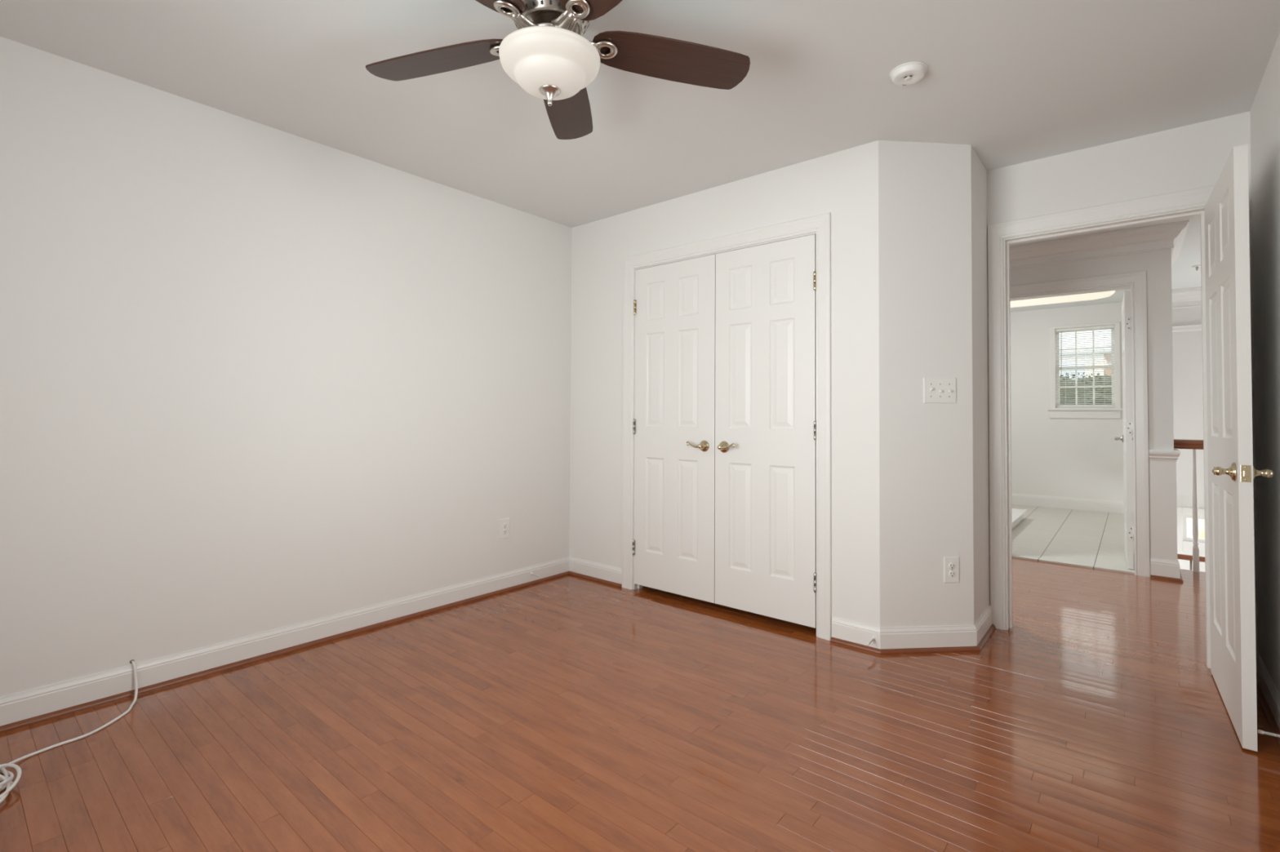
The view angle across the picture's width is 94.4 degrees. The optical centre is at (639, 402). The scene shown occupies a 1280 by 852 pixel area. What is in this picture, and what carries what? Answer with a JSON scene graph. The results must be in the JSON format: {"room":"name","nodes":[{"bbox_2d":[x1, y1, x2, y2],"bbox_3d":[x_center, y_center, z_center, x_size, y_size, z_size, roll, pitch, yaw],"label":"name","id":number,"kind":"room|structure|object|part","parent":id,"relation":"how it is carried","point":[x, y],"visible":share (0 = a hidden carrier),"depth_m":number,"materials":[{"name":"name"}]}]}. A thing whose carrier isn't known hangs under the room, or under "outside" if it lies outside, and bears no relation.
{"room":"empty bedroom","nodes":[
{"label":"empty bedroom","id":0,"kind":"room"},
{"bbox_2d":[0,36,571,697],"bbox_3d":[-1.408,0.005,3.178,0.120,2.540,4.424,-1,-1,40],"label":"wall","id":1,"kind":"structure","parent":0,"point":[255,378],"depth_m":2.62,"materials":[{"name":"paint"}]},
{"bbox_2d":[0,556,568,733],"bbox_3d":[-1.592,1.109,2.826,0.028,0.116,3.450,-1,-1,40],"label":"baseboard","id":2,"kind":"structure","parent":1,"relation":"attached to","point":[28,708],"depth_m":2.62,"materials":[{"name":"wood"}]},
{"bbox_2d":[499,518,509,539],"bbox_3d":[-0.853,0.796,3.731,0.010,0.122,0.074,-1,-1,40],"label":"wall outlet","id":3,"kind":"object","parent":1,"relation":"attached to","point":[504,523],"visible":1,"depth_m":3.73,"materials":[{"name":"white plastic"}]},
{"bbox_2d":[0,504,1279,851],"bbox_3d":[2.152,1.337,3.504,5.100,0.284,9.500,-1,-1,40],"label":"floor","id":4,"kind":"structure","parent":0,"point":[566,713],"depth_m":2.03,"materials":[{"name":"brown wood"}]},
{"bbox_2d":[0,659,137,803],"bbox_3d":[-2.015,1.080,1.929,0.329,0.135,0.840,0,-1,-11],"label":"coaxial cable","id":5,"kind":"object","parent":4,"relation":"on","point":[6,781],"visible":1,"depth_m":1.88,"materials":[{"name":"white plastic"}]},
{"bbox_2d":[1012,508,1026,528],"bbox_3d":[3.360,1.204,6.160,0.950,0.100,1.460,-1,-1,40],"label":"shower base","id":6,"kind":"object","parent":4,"relation":"on","point":[1017,514],"visible":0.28,"depth_m":6.15,"materials":[{"name":"white plastic"}]},
{"bbox_2d":[1012,554,1134,574],"bbox_3d":[3.246,1.218,4.476,0.755,0.012,0.080,-1,-1,40],"label":"threshold","id":7,"kind":"object","parent":4,"relation":"on","point":[1015,556],"visible":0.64,"depth_m":4.44,"materials":[{"name":"beige ceramic"}]},
{"bbox_2d":[1173,439,1203,573],"bbox_3d":[4.550,0.741,3.840,1.640,0.952,0.064,-1,-1,40],"label":"stair railing","id":8,"kind":"object","parent":4,"relation":"on","point":[1195,445],"visible":0.24,"depth_m":4.28,"materials":[{"name":"wood"}]},
{"bbox_3d":[4.552,0.299,3.849,1.640,0.067,0.064,-1,-1,40],"label":"handrail","id":9,"kind":"part","parent":8,"relation":"part of","materials":[{"name":"brown wood"}]},
{"bbox_2d":[0,0,1279,312],"bbox_3d":[2.679,-1.296,3.159,6.440,0.100,9.590,-1,-1,40],"label":"ceiling","id":10,"kind":"structure","parent":0,"point":[1016,82],"depth_m":2.36,"materials":[{"name":"paint"}]},
{"bbox_2d":[365,0,750,139],"bbox_3d":[-0.287,-1.091,1.737,1.249,0.396,1.219,-1,-1,40],"label":"ceiling fan","id":11,"kind":"object","parent":10,"relation":"hanging from","point":[548,55],"visible":1,"depth_m":1.81,"materials":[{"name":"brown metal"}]},
{"bbox_3d":[-0.637,-1.097,1.899,0.529,0.006,0.162,0,11,18],"label":"blade","id":12,"kind":"part","parent":11,"relation":"part of","materials":[{"name":"brown wood"}]},
{"bbox_3d":[-0.394,-1.080,1.822,0.147,0.044,0.070,0,11,18],"label":"blade arm","id":13,"kind":"part","parent":11,"relation":"part of","materials":[{"name":"silver metal"}]},
{"bbox_3d":[-0.499,-1.105,1.464,0.162,0.006,0.529,14,7,36],"label":"blade","id":14,"kind":"part","parent":11,"relation":"part of","materials":[{"name":"brown wood"}]},
{"bbox_3d":[-0.350,-1.083,1.671,0.070,0.044,0.147,14,7,36],"label":"blade arm","id":15,"kind":"part","parent":11,"relation":"part of","materials":[{"name":"silver metal"}]},
{"bbox_3d":[-0.270,-0.987,1.781,0.301,0.102,0.301,-1,-1,40],"label":"lamp shade","id":16,"kind":"part","parent":11,"relation":"part of","materials":[{"name":"white glass"}]},
{"bbox_3d":[-0.265,-1.090,2.165,0.162,0.006,0.529,-12,-1,0],"label":"blade","id":17,"kind":"part","parent":11,"relation":"part of","materials":[{"name":"brown wood"}]},
{"bbox_3d":[-0.193,-1.083,1.665,0.070,0.044,0.147,16,-10,-34],"label":"blade arm","id":18,"kind":"part","parent":11,"relation":"part of","materials":[{"name":"silver metal"}]},
{"bbox_3d":[-0.042,-1.103,1.460,0.162,0.006,0.529,16,-10,-34],"label":"blade","id":19,"kind":"part","parent":11,"relation":"part of","materials":[{"name":"brown wood"}]},
{"bbox_3d":[-0.140,-1.079,1.813,0.147,0.044,0.070,1,-13,-18],"label":"blade arm","id":20,"kind":"part","parent":11,"relation":"part of","materials":[{"name":"silver metal"}]},
{"bbox_3d":[0.102,-1.094,1.893,0.529,0.006,0.162,1,-13,-18],"label":"blade","id":21,"kind":"part","parent":11,"relation":"part of","materials":[{"name":"brown wood"}]},
{"bbox_2d":[889,61,927,85],"bbox_3d":[1.030,-1.257,2.273,0.132,0.030,0.132,0,-1,11],"label":"smoke detector","id":22,"kind":"object","parent":10,"relation":"attached to","point":[910,73],"visible":1,"depth_m":2.25,"materials":[{"name":"white plastic"}]},
{"bbox_2d":[1010,290,1115,307],"bbox_3d":[4.227,-1.128,6.287,1.280,0.095,0.800,-1,-1,40],"label":"ceiling light","id":23,"kind":"object","parent":10,"relation":"attached to","point":[1088,296],"visible":0.2,"depth_m":6.20,"materials":[{"name":"white plastic"}]},
{"bbox_2d":[1191,264,1200,271],"bbox_3d":[4.870,-1.173,5.177,0.068,0.044,0.068,-1,-1,40],"label":"sprinkler head","id":24,"kind":"object","parent":10,"relation":"attached to","point":[1193,266],"visible":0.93,"depth_m":5.17},
{"bbox_2d":[568,140,879,627],"bbox_3d":[0.362,0.021,3.546,2.124,2.540,0.120,-1,-1,40],"label":"wall","id":25,"kind":"structure","parent":0,"point":[844,184],"depth_m":3.19,"materials":[{"name":"paint"}]},
{"bbox_2d":[568,556,622,587],"bbox_3d":[-0.311,1.139,3.985,0.507,0.116,0.028,-1,-1,40],"label":"baseboard","id":26,"kind":"structure","parent":25,"relation":"attached to","point":[597,572],"depth_m":3.97,"materials":[{"name":"wood"}]},
{"bbox_3d":[-0.310,1.186,3.975,0.494,0.020,0.015,-1,-1,40],"label":"shoe moulding","id":27,"kind":"part","parent":26,"relation":"part of","materials":[{"name":"brown wood"}]},
{"bbox_2d":[632,253,715,603],"bbox_3d":[0.186,0.148,3.591,0.612,2.006,0.093,-1,-1,40],"label":"door","id":28,"kind":"structure","parent":25,"relation":"in","point":[673,426],"depth_m":3.58,"materials":[{"name":"wood"}]},
{"bbox_3d":[0.332,0.254,3.444,0.131,0.066,0.058,-1,-1,40],"label":"lever handle","id":29,"kind":"part","parent":28,"relation":"part of","materials":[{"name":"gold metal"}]},
{"bbox_2d":[621,212,831,640],"bbox_3d":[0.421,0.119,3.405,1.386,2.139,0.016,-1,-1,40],"label":"door frame","id":30,"kind":"structure","parent":25,"relation":"attached to","point":[820,224],"depth_m":3.06,"materials":[{"name":"wood"}]},
{"bbox_2d":[715,234,816,628],"bbox_3d":[0.659,0.142,3.196,0.612,2.006,0.093,-1,-1,40],"label":"door","id":31,"kind":"structure","parent":25,"relation":"in","point":[766,357],"depth_m":3.19,"materials":[{"name":"wood"}]},
{"bbox_3d":[0.484,0.252,3.317,0.131,0.066,0.058,-1,-1,40],"label":"lever handle","id":32,"kind":"part","parent":31,"relation":"part of","materials":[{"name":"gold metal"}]},
{"bbox_2d":[830,617,880,654],"bbox_3d":[1.041,1.123,2.855,0.241,0.116,0.028,-1,-1,40],"label":"baseboard","id":33,"kind":"structure","parent":25,"relation":"attached to","point":[852,634],"depth_m":2.86,"materials":[{"name":"wood"}]},
{"bbox_3d":[1.036,1.171,2.849,0.241,0.020,0.015,-1,-1,40],"label":"shoe moulding","id":34,"kind":"part","parent":33,"relation":"part of","materials":[{"name":"brown wood"}]},
{"bbox_2d":[866,636,875,645],"bbox_3d":[1.081,1.117,2.771,0.018,0.021,0.081,-1,-1,40],"label":"door stop","id":35,"kind":"object","parent":33,"relation":"attached to","point":[873,638],"visible":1,"depth_m":2.77,"materials":[{"name":"white plastic"}]},
{"bbox_2d":[878,140,973,627],"bbox_3d":[1.367,0.013,2.899,0.469,2.540,0.120,0,-1,-5],"label":"wall","id":36,"kind":"structure","parent":0,"point":[926,450],"depth_m":2.84,"materials":[{"name":"paint"}]},
{"bbox_2d":[880,625,980,654],"bbox_3d":[1.368,1.123,2.803,0.493,0.116,0.028,0,-1,-5],"label":"baseboard","id":37,"kind":"structure","parent":36,"relation":"attached to","point":[953,638],"depth_m":2.80,"materials":[{"name":"wood"}]},
{"bbox_3d":[1.369,1.171,2.796,0.493,0.020,0.015,0,-1,-5],"label":"shoe moulding","id":38,"kind":"part","parent":37,"relation":"part of","materials":[{"name":"brown wood"}]},
{"bbox_2d":[923,377,955,403],"bbox_3d":[1.441,-0.058,2.837,0.162,0.122,0.020,0,-1,-5],"label":"light switch","id":39,"kind":"object","parent":36,"relation":"attached to","point":[935,390],"visible":1,"depth_m":2.84,"materials":[{"name":"white plastic"}]},
{"bbox_2d":[943,556,959,582],"bbox_3d":[1.490,0.800,2.830,0.074,0.122,0.010,0,-1,-5],"label":"wall outlet","id":40,"kind":"object","parent":36,"relation":"attached to","point":[951,564],"visible":1,"depth_m":2.83,"materials":[{"name":"white plastic"}]},
{"bbox_2d":[948,570,955,577],"bbox_3d":[1.490,0.820,2.827,0.033,0.033,0.003,0,-1,-5],"label":"receptacle","id":41,"kind":"object","parent":40,"relation":"attached to","point":[951,573],"depth_m":2.83,"materials":[{"name":"white plastic"}]},
{"bbox_2d":[948,562,955,569],"bbox_3d":[1.490,0.781,2.828,0.033,0.033,0.003,0,-1,-5],"label":"receptacle","id":42,"kind":"object","parent":40,"relation":"attached to","point":[951,565],"depth_m":2.83,"materials":[{"name":"white plastic"}]},
{"bbox_2d":[970,144,989,624],"bbox_3d":[1.689,0.018,3.053,0.120,2.540,0.403,-1,-1,40],"label":"wall","id":43,"kind":"structure","parent":0,"point":[979,173],"depth_m":3.00,"materials":[{"name":"paint"}]},
{"bbox_2d":[973,604,995,650],"bbox_3d":[1.737,1.129,2.979,0.028,0.116,0.414,-1,-1,40],"label":"baseboard","id":44,"kind":"structure","parent":43,"relation":"attached to","point":[984,628],"depth_m":2.96,"materials":[{"name":"wood"}]},
{"bbox_3d":[1.742,1.177,2.974,0.015,0.020,0.414,-1,-1,40],"label":"shoe moulding","id":45,"kind":"part","parent":44,"relation":"part of","materials":[{"name":"brown wood"}]},
{"bbox_2d":[1010,301,1133,502],"bbox_3d":[4.881,0.121,7.457,2.240,2.540,0.120,-1,-1,40],"label":"wall","id":46,"kind":"structure","parent":0,"point":[1062,457],"depth_m":7.24,"materials":[{"name":"paint"}]},
{"bbox_2d":[1011,493,1133,515],"bbox_3d":[4.833,1.217,7.384,2.240,0.145,0.013,-1,-1,40],"label":"baseboard","id":47,"kind":"structure","parent":46,"relation":"attached to","point":[1058,502],"depth_m":7.11,"materials":[{"name":"wood"}]},
{"bbox_2d":[1046,321,1122,418],"bbox_3d":[5.306,-0.368,7.082,0.720,1.118,0.152,-1,-1,40],"label":"window","id":48,"kind":"structure","parent":46,"relation":"in","point":[1069,413],"depth_m":7.06,"materials":[{"name":"wood"}]},
{"bbox_3d":[5.287,0.084,7.053,0.720,0.023,0.100,-1,-1,40],"label":"sill","id":49,"kind":"part","parent":48,"relation":"part of","materials":[{"name":"wood"}]},
{"bbox_2d":[1055,324,1114,407],"bbox_3d":[5.300,-0.422,7.061,0.558,0.952,0.040,-1,-1,40],"label":"window blind","id":50,"kind":"object","parent":48,"relation":"attached to","point":[1111,326],"visible":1,"depth_m":7.06,"materials":[{"name":"white plastic"}]},
{"bbox_3d":[5.295,-0.416,7.054,0.002,0.928,0.002,-1,-1,40],"label":"ladder cord","id":51,"kind":"part","parent":50,"relation":"part of","materials":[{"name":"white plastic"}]},
{"bbox_3d":[5.301,0.047,7.055,0.550,0.014,0.024,-1,-1,40],"label":"rail","id":52,"kind":"part","parent":50,"relation":"part of","materials":[{"name":"white plastic"}]},
{"bbox_3d":[5.436,-0.418,6.936,0.002,0.928,0.002,-1,-1,40],"label":"ladder cord","id":53,"kind":"part","parent":50,"relation":"part of","materials":[{"name":"white fabric"}]},
{"bbox_3d":[5.333,-0.188,7.097,0.570,0.498,0.027,-1,-1,40],"label":"sash","id":54,"kind":"part","parent":48,"relation":"part of","materials":[{"name":"wood"}]},
{"bbox_3d":[5.355,-0.649,7.130,0.570,0.498,0.027,-1,-1,40],"label":"sash","id":55,"kind":"part","parent":48,"relation":"part of","materials":[{"name":"wood"}]},
{"bbox_2d":[1009,248,1173,577],"bbox_3d":[2.799,0.059,4.874,2.360,2.540,0.115,-1,-1,40],"label":"wall","id":56,"kind":"structure","parent":0,"point":[1157,264],"depth_m":4.14,"materials":[{"name":"paint"}]},
{"bbox_2d":[1009,270,1150,577],"bbox_3d":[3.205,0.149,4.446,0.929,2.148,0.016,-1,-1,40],"label":"door frame","id":57,"kind":"structure","parent":56,"relation":"attached to","point":[1138,280],"depth_m":4.18,"materials":[{"name":"wood"}]},
{"bbox_2d":[1009,220,1189,269],"bbox_3d":[3.099,-1.125,5.181,2.448,0.157,1.103,-1,-1,40],"label":"trim","id":58,"kind":"structure","parent":56,"relation":"attached to","point":[1170,235],"depth_m":4.32,"materials":[{"name":"paint"}]},
{"bbox_2d":[1114,290,1133,569],"bbox_3d":[3.780,0.202,4.593,0.152,2.030,0.730,-1,-1,38],"label":"door","id":59,"kind":"structure","parent":56,"relation":"in","point":[1126,438],"depth_m":4.32,"materials":[{"name":"wood"}]},
{"bbox_3d":[3.927,0.298,4.857,0.058,0.067,0.067,-1,-1,38],"label":"knob","id":60,"kind":"part","parent":59,"relation":"part of","materials":[{"name":"metal"}]},
{"bbox_2d":[986,111,1258,657],"bbox_3d":[1.938,0.021,3.189,5.000,2.540,0.126,-1,-1,40],"label":"wall","id":61,"kind":"structure","parent":0,"point":[1193,156],"depth_m":2.82,"materials":[{"name":"paint"}]},
{"bbox_2d":[987,184,1215,630],"bbox_3d":[2.221,0.115,2.857,0.938,2.143,0.016,-1,-1,40],"label":"door frame","id":62,"kind":"structure","parent":61,"relation":"attached to","point":[1197,197],"depth_m":3.12,"materials":[{"name":"wood"}]},
{"bbox_2d":[1003,206,1210,668],"bbox_3d":[2.261,0.155,2.916,0.798,2.065,0.126,-1,-1,40],"label":"trim","id":63,"kind":"structure","parent":61,"relation":"attached to","point":[1199,211],"depth_m":2.97,"materials":[{"name":"wood"}]},
{"bbox_2d":[1204,143,1274,751],"bbox_3d":[2.279,0.149,2.299,0.152,2.036,0.786,-1,-1,38],"label":"door","id":64,"kind":"structure","parent":61,"relation":"in","point":[1232,473],"depth_m":2.11,"materials":[{"name":"wood"}]},
{"bbox_3d":[2.044,0.242,2.075,0.058,0.067,0.067,-1,-1,38],"label":"knob","id":65,"kind":"part","parent":64,"relation":"part of","materials":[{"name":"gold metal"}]},
{"bbox_3d":[2.038,0.240,1.992,0.025,0.057,0.008,-1,-1,38],"label":"latch plate","id":66,"kind":"part","parent":64,"relation":"part of","materials":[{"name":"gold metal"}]},
{"bbox_3d":[2.117,0.241,2.017,0.058,0.067,0.067,-1,-1,38],"label":"knob","id":67,"kind":"part","parent":64,"relation":"part of","materials":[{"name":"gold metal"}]},
{"bbox_2d":[1172,306,1205,572],"bbox_3d":[6.780,1.441,5.485,2.940,5.240,0.500,-1,-1,40],"label":"wall","id":68,"kind":"structure","parent":0,"point":[1187,346],"depth_m":6.13,"materials":[{"name":"paint"}]},
{"bbox_2d":[1171,286,1201,308],"bbox_3d":[6.600,-1.089,5.304,2.940,0.188,0.101,-1,-1,40],"label":"trim","id":69,"kind":"structure","parent":68,"relation":"attached to","point":[1190,297],"depth_m":6.11,"materials":[{"name":"wood"}]},
{"bbox_2d":[1172,324,1201,332],"bbox_3d":[6.620,-0.779,5.323,2.940,0.061,0.036,-1,-1,40],"label":"trim","id":70,"kind":"structure","parent":68,"relation":"attached to","point":[1193,327],"depth_m":6.12,"materials":[{"name":"wood"}]},
{"bbox_2d":[1177,506,1204,554],"bbox_3d":[6.168,1.372,6.187,0.900,0.480,0.090,-1,-1,40],"label":"window","id":71,"kind":"structure","parent":68,"relation":"in","point":[1184,544],"depth_m":6.39,"materials":[{"name":"wood"}]},
{"bbox_2d":[1186,518,1204,538],"bbox_3d":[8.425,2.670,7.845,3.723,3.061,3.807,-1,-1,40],"label":"window pane","id":72,"kind":"object","parent":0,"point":[1189,521],"visible":0.02,"depth_m":7.66,"materials":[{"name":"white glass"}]},
{"bbox_2d":[1249,32,1279,693],"bbox_3d":[1.293,-0.029,0.842,0.120,2.540,4.304,-1,-1,40],"label":"wall","id":73,"kind":"structure","parent":0,"point":[1264,113],"depth_m":2.27,"materials":[{"name":"paint"}]},
{"bbox_2d":[1256,655,1279,747],"bbox_3d":[1.263,1.085,0.905,0.028,0.116,4.164,-1,-1,40],"label":"baseboard","id":74,"kind":"structure","parent":73,"relation":"attached to","point":[1268,695],"depth_m":2.24,"materials":[{"name":"wood"}]},
{"bbox_2d":[1257,729,1279,737],"bbox_3d":[2.110,1.106,1.972,0.072,0.018,0.018,-1,-1,40],"label":"door stop","id":75,"kind":"object","parent":73,"relation":"attached to","point":[1260,731],"visible":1,"depth_m":1.98,"materials":[{"name":"white plastic"}]},
{"bbox_3d":[5.943,2.431,5.405,1.740,0.150,1.420,-1,-1,40],"label":"floor","id":76,"kind":"structure","parent":0,"visible":0},
{"bbox_2d":[1177,554,1204,570],"bbox_3d":[5.417,1.870,5.063,1.300,0.954,0.054,-1,-1,40],"label":"railing","id":77,"kind":"object","parent":76,"relation":"on","point":[1189,557],"visible":0.09,"depth_m":5.40,"materials":[{"name":"wood"}]},
{"bbox_3d":[5.419,1.414,5.072,1.300,0.042,0.054,-1,-1,40],"label":"handrail","id":78,"kind":"part","parent":77,"relation":"part of","materials":[{"name":"brown wood"}]},
{"bbox_3d":[4.568,1.425,5.223,0.120,5.240,2.740,-1,-1,40],"label":"wall","id":79,"kind":"structure","parent":0,"visible":0},
{"bbox_2d":[1149,460,1177,576],"bbox_3d":[3.941,0.812,4.481,0.140,0.830,1.026,-1,-1,40],"label":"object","id":80,"kind":"structure","parent":79,"relation":"attached to","point":[1162,474],"depth_m":4.09,"materials":[{"name":"paint"}]},
{"bbox_2d":[1149,448,1180,461],"bbox_3d":[3.944,0.376,4.474,0.161,0.073,1.047,-1,-1,40],"label":"trim","id":81,"kind":"structure","parent":79,"relation":"attached to","point":[1154,455],"depth_m":4.08,"materials":[{"name":"wood"}]},
{"bbox_2d":[1150,558,1183,582],"bbox_3d":[3.941,1.160,4.455,0.167,0.133,1.053,-1,-1,40],"label":"baseboard","id":82,"kind":"structure","parent":79,"relation":"attached to","point":[1165,570],"depth_m":4.07,"materials":[{"name":"wood"}]},
{"bbox_3d":[3.755,1.212,4.231,0.167,0.020,0.473,-1,-1,40],"label":"shoe moulding","id":83,"kind":"part","parent":82,"relation":"part of","materials":[{"name":"brown wood"}]},
{"label":"outside","id":84,"kind":"structure","parent":0,"visible":0},
{"bbox_3d":[15.200,4.570,21.328,30.000,0.100,33.400,-1,-1,40],"label":"ground","id":85,"kind":"structure","parent":84,"visible":0},
{"bbox_2d":[1059,329,1111,379],"bbox_3d":[20.185,-0.086,29.853,9.600,9.600,9.100,-1,-1,40],"label":"sky","id":86,"kind":"structure","parent":85,"relation":"on","point":[1069,333],"depth_m":26.46,"materials":[{"name":"beige"}]},
{"bbox_3d":[19.434,-1.356,26.555,0.800,0.720,0.030,-1,-1,40],"label":"pane","id":87,"kind":"part","parent":86,"relation":"part of","materials":[{"name":"clear glass"}]},
{"bbox_2d":[1059,373,1111,404],"bbox_3d":[16.258,1.757,22.085,7.125,5.757,7.184,-1,-1,40],"label":"tree","id":88,"kind":"object","parent":85,"relation":"on","point":[1066,374],"visible":0.06,"depth_m":20.62,"materials":[{"name":"green plant"}]}
]}

